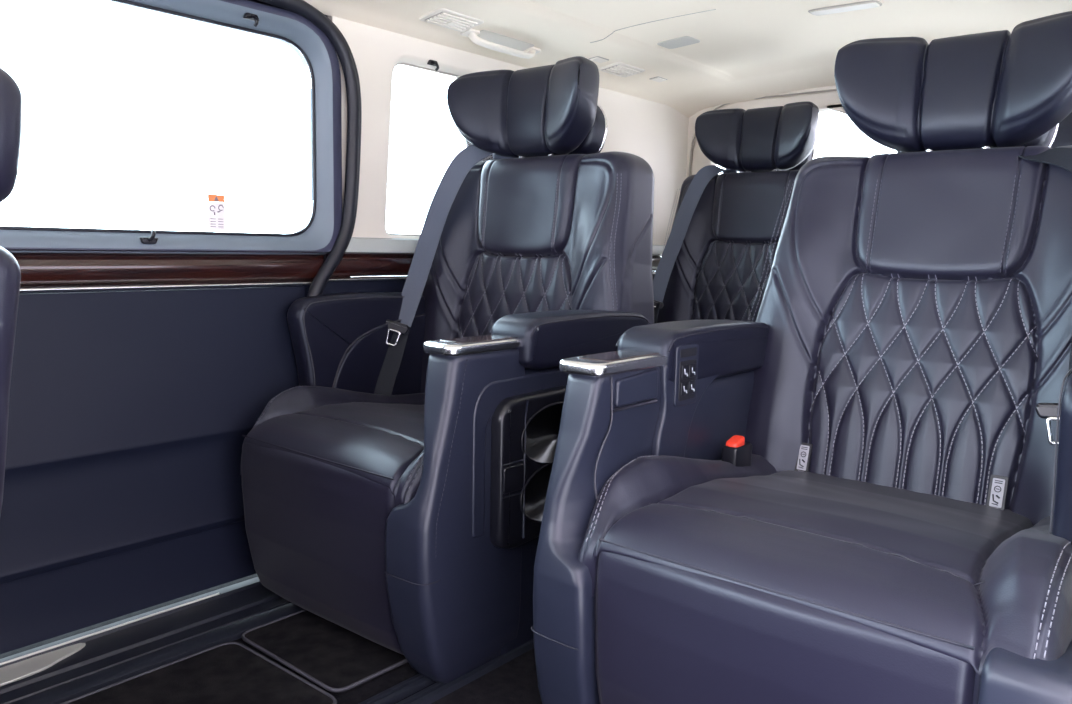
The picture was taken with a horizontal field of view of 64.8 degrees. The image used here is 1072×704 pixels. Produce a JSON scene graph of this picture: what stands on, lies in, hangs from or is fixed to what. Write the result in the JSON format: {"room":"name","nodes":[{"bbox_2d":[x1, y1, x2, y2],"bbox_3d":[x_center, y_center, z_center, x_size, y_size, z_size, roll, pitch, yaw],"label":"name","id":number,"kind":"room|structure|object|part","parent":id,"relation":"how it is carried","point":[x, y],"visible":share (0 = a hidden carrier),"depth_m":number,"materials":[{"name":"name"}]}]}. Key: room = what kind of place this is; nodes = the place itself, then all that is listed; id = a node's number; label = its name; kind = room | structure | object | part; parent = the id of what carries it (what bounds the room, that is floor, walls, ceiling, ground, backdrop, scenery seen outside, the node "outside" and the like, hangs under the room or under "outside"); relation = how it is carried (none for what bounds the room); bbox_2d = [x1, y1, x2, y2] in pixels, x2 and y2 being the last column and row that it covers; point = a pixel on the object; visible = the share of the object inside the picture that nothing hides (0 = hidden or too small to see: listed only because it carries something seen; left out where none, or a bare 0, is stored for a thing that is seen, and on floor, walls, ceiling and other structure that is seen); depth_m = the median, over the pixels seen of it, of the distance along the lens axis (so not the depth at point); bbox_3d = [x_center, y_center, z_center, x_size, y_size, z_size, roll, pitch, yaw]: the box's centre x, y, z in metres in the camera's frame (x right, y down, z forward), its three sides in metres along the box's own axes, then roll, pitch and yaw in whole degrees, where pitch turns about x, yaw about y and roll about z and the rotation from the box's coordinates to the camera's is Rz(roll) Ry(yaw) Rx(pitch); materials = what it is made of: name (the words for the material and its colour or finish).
{"room":"vehicle interior","nodes":[
{"label":"vehicle interior","id":0,"kind":"room"},
{"bbox_2d":[0,573,541,703],"bbox_3d":[-0.147,0.684,1.413,1.860,0.044,4.550,7,9,39],"label":"floor","id":1,"kind":"structure","parent":0,"point":[515,681],"depth_m":1.62,"materials":[{"name":"carpet"}]},
{"bbox_2d":[0,67,21,514],"bbox_3d":[-1.135,0.152,0.952,0.662,1.073,0.976,7,9,39],"label":"seat","id":2,"kind":"object","parent":1,"relation":"on","point":[10,92],"visible":1,"depth_m":1.06,"materials":[{"name":"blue leather"}]},
{"bbox_3d":[-0.947,0.088,1.169,0.662,0.521,0.195,7,-1,39],"label":"backrest","id":3,"kind":"part","parent":2,"relation":"part of","materials":[{"name":"black leather"}]},
{"bbox_2d":[0,577,302,703],"bbox_3d":[-1.252,0.666,1.228,0.248,0.040,2.850,7,9,39],"label":"sill","id":4,"kind":"structure","parent":1,"relation":"on","point":[112,656],"depth_m":1.74,"materials":[{"name":"black plastic"}]},
{"bbox_2d":[0,643,85,686],"bbox_3d":[-1.218,0.641,1.344,0.072,0.006,0.974,7,9,39],"label":"plate","id":5,"kind":"object","parent":4,"relation":"on","point":[23,669],"visible":1,"depth_m":1.64,"materials":[{"name":"silver metal"}]},
{"bbox_2d":[0,593,218,665],"bbox_3d":[-1.184,0.622,1.448,0.005,0.005,1.380,7,9,39],"label":"trim","id":6,"kind":"structure","parent":4,"relation":"on","point":[200,599],"depth_m":1.77,"materials":[{"name":"silver metal"}]},
{"bbox_2d":[60,642,336,703],"bbox_3d":[-0.803,0.660,1.263,0.368,0.014,0.989,7,9,39],"label":"floor mat","id":7,"kind":"object","parent":1,"relation":"on","point":[228,672],"visible":1,"depth_m":1.57,"materials":[{"name":"grey carpet"}]},
{"bbox_2d":[241,609,408,694],"bbox_3d":[-0.432,0.607,1.741,0.349,0.014,0.211,7,9,39],"label":"floor mat","id":8,"kind":"object","parent":1,"relation":"on","point":[332,657],"visible":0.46,"depth_m":1.71,"materials":[{"name":"grey carpet"}]},
{"bbox_2d":[359,673,434,703],"bbox_3d":[-0.018,0.604,1.854,0.034,0.017,3.100,7,9,39],"label":"trim","id":9,"kind":"structure","parent":1,"relation":"on","point":[410,686],"depth_m":1.57,"materials":[{"name":"black plastic"}]},
{"bbox_2d":[240,56,653,682],"bbox_3d":[-0.183,-0.065,1.990,0.758,1.283,0.864,7,9,39],"label":"seat","id":10,"kind":"object","parent":1,"relation":"on","point":[408,522],"visible":0.87,"depth_m":1.80,"materials":[{"name":"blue leather"}]},
{"bbox_2d":[243,402,423,493],"bbox_3d":[-0.252,0.204,1.982,0.512,0.149,0.658,7,9,39],"label":"cushion","id":11,"kind":"object","parent":10,"relation":"on","point":[292,447],"depth_m":1.77,"materials":[{"name":"blue leather"}]},
{"bbox_3d":[-0.453,0.013,2.223,0.060,0.339,0.439,7,9,39],"label":"armrest","id":12,"kind":"part","parent":10,"relation":"part of","materials":[{"name":"black leather"}]},
{"bbox_2d":[374,145,513,397],"bbox_3d":[-0.249,-0.210,2.254,0.392,0.689,0.094,-1,8,-18],"label":"belt","id":13,"kind":"object","parent":10,"relation":"on","point":[461,164],"visible":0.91,"depth_m":2.23,"materials":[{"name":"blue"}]},
{"bbox_3d":[-0.377,-0.038,2.230,0.042,0.048,0.011,2,7,9],"label":"latch plate","id":14,"kind":"part","parent":13,"relation":"part of","materials":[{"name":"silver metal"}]},
{"bbox_2d":[423,334,521,356],"bbox_3d":[-0.114,-0.014,1.597,0.089,0.023,0.215,7,9,39],"label":"trim","id":15,"kind":"structure","parent":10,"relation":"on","point":[493,345],"depth_m":1.56,"materials":[{"name":"silver metal"}]},
{"bbox_3d":[-0.065,-0.012,2.181,0.384,0.497,0.037,7,4,39],"label":"quilted panel","id":16,"kind":"part","parent":10,"relation":"part of","materials":[{"name":"black leather"}]},
{"bbox_3d":[0.052,0.180,1.774,0.014,0.302,0.540,7,9,39],"label":"recess trim","id":17,"kind":"part","parent":10,"relation":"part of","materials":[{"name":"black plastic"}]},
{"bbox_3d":[-0.014,-0.374,2.188,0.332,0.263,0.089,7,4,39],"label":"shoulder panel","id":18,"kind":"part","parent":10,"relation":"part of","materials":[{"name":"black leather"}]},
{"bbox_3d":[-0.020,-0.134,2.216,0.704,0.744,0.195,7,4,39],"label":"backrest","id":19,"kind":"part","parent":10,"relation":"part of","materials":[{"name":"black leather"}]},
{"bbox_2d":[396,639,533,703],"bbox_3d":[0.020,0.609,1.822,0.034,0.017,3.100,7,9,39],"label":"trim","id":20,"kind":"structure","parent":1,"relation":"on","point":[438,690],"depth_m":1.61,"materials":[{"name":"black plastic"}]},
{"bbox_2d":[656,101,818,322],"bbox_3d":[0.605,-0.210,2.844,0.706,1.279,0.860,7,9,39],"label":"seat","id":21,"kind":"object","parent":1,"relation":"on","point":[718,269],"visible":0.38,"depth_m":3.01,"materials":[{"name":"black leather"}]},
{"bbox_3d":[0.775,-0.274,3.039,0.704,0.744,0.195,7,1,39],"label":"backrest","id":22,"kind":"part","parent":21,"relation":"part of","materials":[{"name":"black leather"}]},
{"bbox_2d":[653,165,737,323],"bbox_3d":[0.566,-0.356,3.091,0.350,0.650,0.070,-1,7,-14],"label":"belt","id":23,"kind":"object","parent":21,"relation":"hanging from","point":[705,174],"visible":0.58,"depth_m":3.08,"materials":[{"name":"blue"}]},
{"bbox_3d":[0.727,-0.154,2.999,0.384,0.497,0.037,7,1,39],"label":"quilted panel","id":24,"kind":"part","parent":21,"relation":"part of","materials":[{"name":"black leather"}]},
{"bbox_3d":[0.788,-0.514,3.018,0.332,0.263,0.089,7,1,39],"label":"shoulder panel","id":25,"kind":"part","parent":21,"relation":"part of","materials":[{"name":"black leather"}]},
{"bbox_2d":[531,11,1071,703],"bbox_3d":[0.571,0.035,1.434,0.768,1.254,0.968,7,9,39],"label":"seat","id":26,"kind":"object","parent":1,"relation":"on","point":[855,491],"visible":1,"depth_m":1.44,"materials":[{"name":"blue leather"}]},
{"bbox_2d":[559,349,666,376],"bbox_3d":[0.131,0.017,1.395,0.089,0.023,0.215,7,9,39],"label":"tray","id":27,"kind":"object","parent":26,"relation":"on","point":[622,362],"depth_m":1.36,"materials":[{"name":"silver metal"}]},
{"bbox_3d":[0.163,0.058,1.383,0.013,0.050,0.122,7,9,39],"label":"drawer","id":28,"kind":"part","parent":26,"relation":"part of","materials":[{"name":"black plastic"}]},
{"bbox_3d":[0.323,0.142,1.587,0.019,0.275,0.380,7,9,39],"label":"panel","id":29,"kind":"part","parent":26,"relation":"part of","materials":[{"name":"leather"}]},
{"bbox_3d":[0.264,0.040,1.484,0.005,0.108,0.076,7,9,39],"label":"switch panel","id":30,"kind":"part","parent":26,"relation":"part of","materials":[{"name":"black plastic"}]},
{"bbox_2d":[678,347,696,400],"bbox_3d":[0.266,0.039,1.482,0.002,0.091,0.056,7,9,39],"label":"switch","id":31,"kind":"object","parent":26,"relation":"attached to","point":[687,356],"depth_m":1.48,"materials":[{"name":"black plastic"}]},
{"bbox_2d":[596,471,1032,703],"bbox_3d":[0.504,0.299,1.355,0.527,0.149,0.658,7,9,39],"label":"cushion","id":32,"kind":"object","parent":26,"relation":"on","point":[898,588],"depth_m":1.15,"materials":[{"name":"blue leather"}]},
{"bbox_3d":[0.756,-0.019,1.618,0.704,0.744,0.195,7,-5,39],"label":"backrest","id":33,"kind":"part","parent":26,"relation":"part of","materials":[{"name":"black leather"}]},
{"bbox_3d":[0.701,0.093,1.568,0.384,0.497,0.037,7,-5,39],"label":"quilted panel","id":34,"kind":"part","parent":26,"relation":"part of","materials":[{"name":"black leather"}]},
{"bbox_3d":[0.786,-0.259,1.617,0.332,0.263,0.089,7,-5,39],"label":"shoulder panel","id":35,"kind":"part","parent":26,"relation":"part of","materials":[{"name":"black leather"}]},
{"bbox_2d":[1017,147,1071,445],"bbox_3d":[0.876,-0.044,1.421,0.127,0.616,0.382,3,7,14],"label":"belt","id":36,"kind":"object","parent":26,"relation":"on","point":[1061,157],"visible":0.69,"depth_m":1.43,"materials":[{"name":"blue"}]},
{"bbox_3d":[0.802,0.121,1.294,0.038,0.045,0.014,6,9,33],"label":"latch plate","id":37,"kind":"part","parent":36,"relation":"part of","materials":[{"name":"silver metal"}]},
{"bbox_3d":[0.795,0.170,1.187,0.060,0.339,0.439,7,9,39],"label":"armrest","id":38,"kind":"part","parent":26,"relation":"part of","materials":[{"name":"black leather"}]},
{"bbox_2d":[1051,112,1071,147],"bbox_3d":[1.333,-0.093,2.253,0.712,1.275,0.900,7,9,39],"label":"seat","id":39,"kind":"object","parent":1,"relation":"on","point":[1063,137],"visible":0.02,"depth_m":2.40,"materials":[{"name":"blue leather"}]},
{"bbox_2d":[324,14,688,244],"bbox_3d":[-0.807,-0.551,1.836,0.076,0.600,4.550,7,9,39],"label":"wall","id":40,"kind":"structure","parent":0,"point":[657,133],"depth_m":2.37,"materials":[{"name":"beige plastic"}]},
{"bbox_2d":[0,0,341,653],"bbox_3d":[-1.104,-0.077,1.535,0.082,1.360,1.812,7,9,39],"label":"door","id":41,"kind":"structure","parent":40,"relation":"in","point":[140,372],"depth_m":1.84,"materials":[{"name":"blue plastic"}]},
{"bbox_2d":[140,230,157,243],"bbox_3d":[-0.820,-0.245,1.797,0.028,0.030,0.038,7,9,39],"label":"hook","id":42,"kind":"object","parent":41,"relation":"attached to","point":[145,240],"visible":1,"depth_m":1.79,"materials":[{"name":"black plastic"}]},
{"bbox_3d":[-1.139,0.252,1.543,0.082,0.703,1.685,7,9,39],"label":"panel","id":43,"kind":"part","parent":41,"relation":"part of","materials":[{"name":"leather"}]},
{"bbox_3d":[-1.111,-0.146,1.515,0.036,0.064,1.745,7,9,39],"label":"wood trim","id":44,"kind":"part","parent":41,"relation":"part of","materials":[{"name":"brown wood"}]},
{"bbox_2d":[243,12,258,26],"bbox_3d":[-0.644,-0.757,1.925,0.028,0.030,0.038,7,9,39],"label":"hook","id":45,"kind":"object","parent":41,"relation":"attached to","point":[249,16],"visible":1,"depth_m":1.92,"materials":[{"name":"black plastic"}]},
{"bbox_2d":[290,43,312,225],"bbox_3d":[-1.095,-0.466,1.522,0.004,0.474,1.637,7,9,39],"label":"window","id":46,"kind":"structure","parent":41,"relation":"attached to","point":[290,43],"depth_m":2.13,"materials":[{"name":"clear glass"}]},
{"bbox_2d":[208,194,224,229],"bbox_3d":[-0.742,-0.324,1.963,0.003,0.082,0.042,7,9,39],"label":"warning sticker","id":47,"kind":"object","parent":46,"relation":"attached to","point":[216,211],"visible":1,"depth_m":1.96,"materials":[{"name":"white paper"}]},
{"bbox_2d":[248,0,361,296],"bbox_3d":[-1.083,-0.105,1.553,0.096,1.395,1.871,7,9,39],"label":"door seal","id":48,"kind":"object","parent":40,"relation":"attached to","point":[353,91],"depth_m":2.15,"materials":[{"name":"black rubber"}]},
{"bbox_2d":[389,63,459,235],"bbox_3d":[-0.138,-0.598,2.656,0.005,0.479,0.879,7,9,39],"label":"trim","id":49,"kind":"structure","parent":40,"relation":"attached to","point":[398,63],"depth_m":2.42,"materials":[{"name":"beige plastic"}]},
{"bbox_2d":[427,60,438,70],"bbox_3d":[-0.286,-0.811,2.392,0.028,0.030,0.038,7,9,39],"label":"hook","id":50,"kind":"object","parent":40,"relation":"attached to","point":[430,62],"visible":1,"depth_m":2.39,"materials":[{"name":"black plastic"}]},
{"bbox_2d":[402,64,493,160],"bbox_3d":[-0.147,-0.600,2.663,0.004,0.473,0.873,7,9,39],"label":"window","id":51,"kind":"structure","parent":40,"relation":"in","point":[464,143],"depth_m":2.57,"materials":[{"name":"clear glass"}]},
{"bbox_2d":[304,275,654,296],"bbox_3d":[0.019,0.103,2.917,0.080,0.726,1.910,7,9,39],"label":"trim","id":52,"kind":"structure","parent":40,"relation":"attached to","point":[373,286],"depth_m":2.27,"materials":[{"name":"black plastic"}]},
{"bbox_2d":[326,252,661,282],"bbox_3d":[-0.016,-0.290,2.799,0.036,0.058,1.610,7,9,39],"label":"trim","id":53,"kind":"structure","parent":40,"relation":"attached to","point":[349,265],"depth_m":2.28,"materials":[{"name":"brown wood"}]},
{"bbox_2d":[346,237,665,254],"bbox_3d":[0.062,-0.355,2.899,0.060,0.042,1.805,7,9,39],"label":"trim","id":54,"kind":"structure","parent":40,"relation":"attached to","point":[357,244],"depth_m":2.30,"materials":[{"name":"grey plastic"}]},
{"bbox_2d":[303,0,1071,117],"bbox_3d":[-0.117,-0.770,1.229,1.766,0.152,4.550,7,9,39],"label":"ceiling","id":55,"kind":"structure","parent":0,"point":[747,50],"depth_m":2.46,"materials":[{"name":"beige fabric"}]},
{"bbox_2d":[419,8,483,31],"bbox_3d":[-0.227,-0.896,2.280,0.096,0.025,0.167,7,9,39],"label":"ceiling vent","id":56,"kind":"object","parent":55,"relation":"in","point":[442,17],"visible":1,"depth_m":2.26,"materials":[{"name":"beige plastic"}]},
{"bbox_2d":[460,28,540,58],"bbox_3d":[-0.099,-0.902,2.487,0.066,0.047,0.318,7,9,40],"label":"handle","id":57,"kind":"object","parent":55,"relation":"attached to","point":[484,38],"visible":0.99,"depth_m":2.46,"materials":[{"name":"beige plastic"}]},
{"bbox_2d":[589,56,608,62],"bbox_3d":[0.204,-0.951,2.744,0.040,0.011,0.068,7,9,39],"label":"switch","id":58,"kind":"object","parent":55,"relation":"attached to","point":[598,59],"visible":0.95,"depth_m":2.73,"materials":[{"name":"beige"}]},
{"bbox_2d":[598,62,644,76],"bbox_3d":[0.292,-0.962,2.879,0.096,0.024,0.167,7,9,39],"label":"ceiling vent","id":59,"kind":"object","parent":55,"relation":"in","point":[620,69],"visible":0.98,"depth_m":2.86,"materials":[{"name":"beige plastic"}]},
{"bbox_2d":[590,9,715,42],"bbox_3d":[0.328,-0.936,2.431,0.407,0.041,0.003,7,9,36],"label":"trim","id":60,"kind":"structure","parent":55,"relation":"attached to","point":[713,9],"depth_m":2.43,"materials":[{"name":"beige plastic"}]},
{"bbox_2d":[650,77,666,81],"bbox_3d":[0.441,-0.983,3.040,0.040,0.012,0.068,7,9,39],"label":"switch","id":61,"kind":"object","parent":55,"relation":"attached to","point":[657,79],"visible":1,"depth_m":3.03,"materials":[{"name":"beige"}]},
{"bbox_2d":[657,36,699,48],"bbox_3d":[0.447,-0.972,2.649,0.116,0.015,0.090,7,9,39],"label":"ceiling speaker","id":62,"kind":"object","parent":55,"relation":"attached to","point":[686,40],"visible":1,"depth_m":2.64,"materials":[{"name":"grey plastic"}]},
{"bbox_2d":[808,0,881,15],"bbox_3d":[0.831,-0.928,2.277,0.190,0.010,0.064,8,10,39],"label":"recessed light","id":63,"kind":"object","parent":55,"relation":"in","point":[868,4],"visible":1,"depth_m":2.26,"materials":[{"name":"beige plastic"}]},
{"bbox_2d":[686,85,840,177],"bbox_3d":[1.315,-0.254,3.031,1.780,1.420,0.070,7,9,39],"label":"wall","id":64,"kind":"structure","parent":0,"point":[821,100],"depth_m":3.29,"materials":[{"name":"beige plastic"}]},
{"bbox_2d":[689,89,836,175],"bbox_3d":[1.303,-0.529,2.976,1.748,0.826,0.007,7,9,39],"label":"trim","id":65,"kind":"structure","parent":64,"relation":"attached to","point":[833,89],"depth_m":3.26,"materials":[{"name":"beige plastic"}]},
{"bbox_2d":[826,104,846,114],"bbox_3d":[1.323,-0.852,2.951,0.620,0.066,0.042,7,9,39],"label":"trim","id":66,"kind":"structure","parent":64,"relation":"attached to","point":[838,107],"depth_m":3.10,"materials":[{"name":"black plastic"}]}
]}

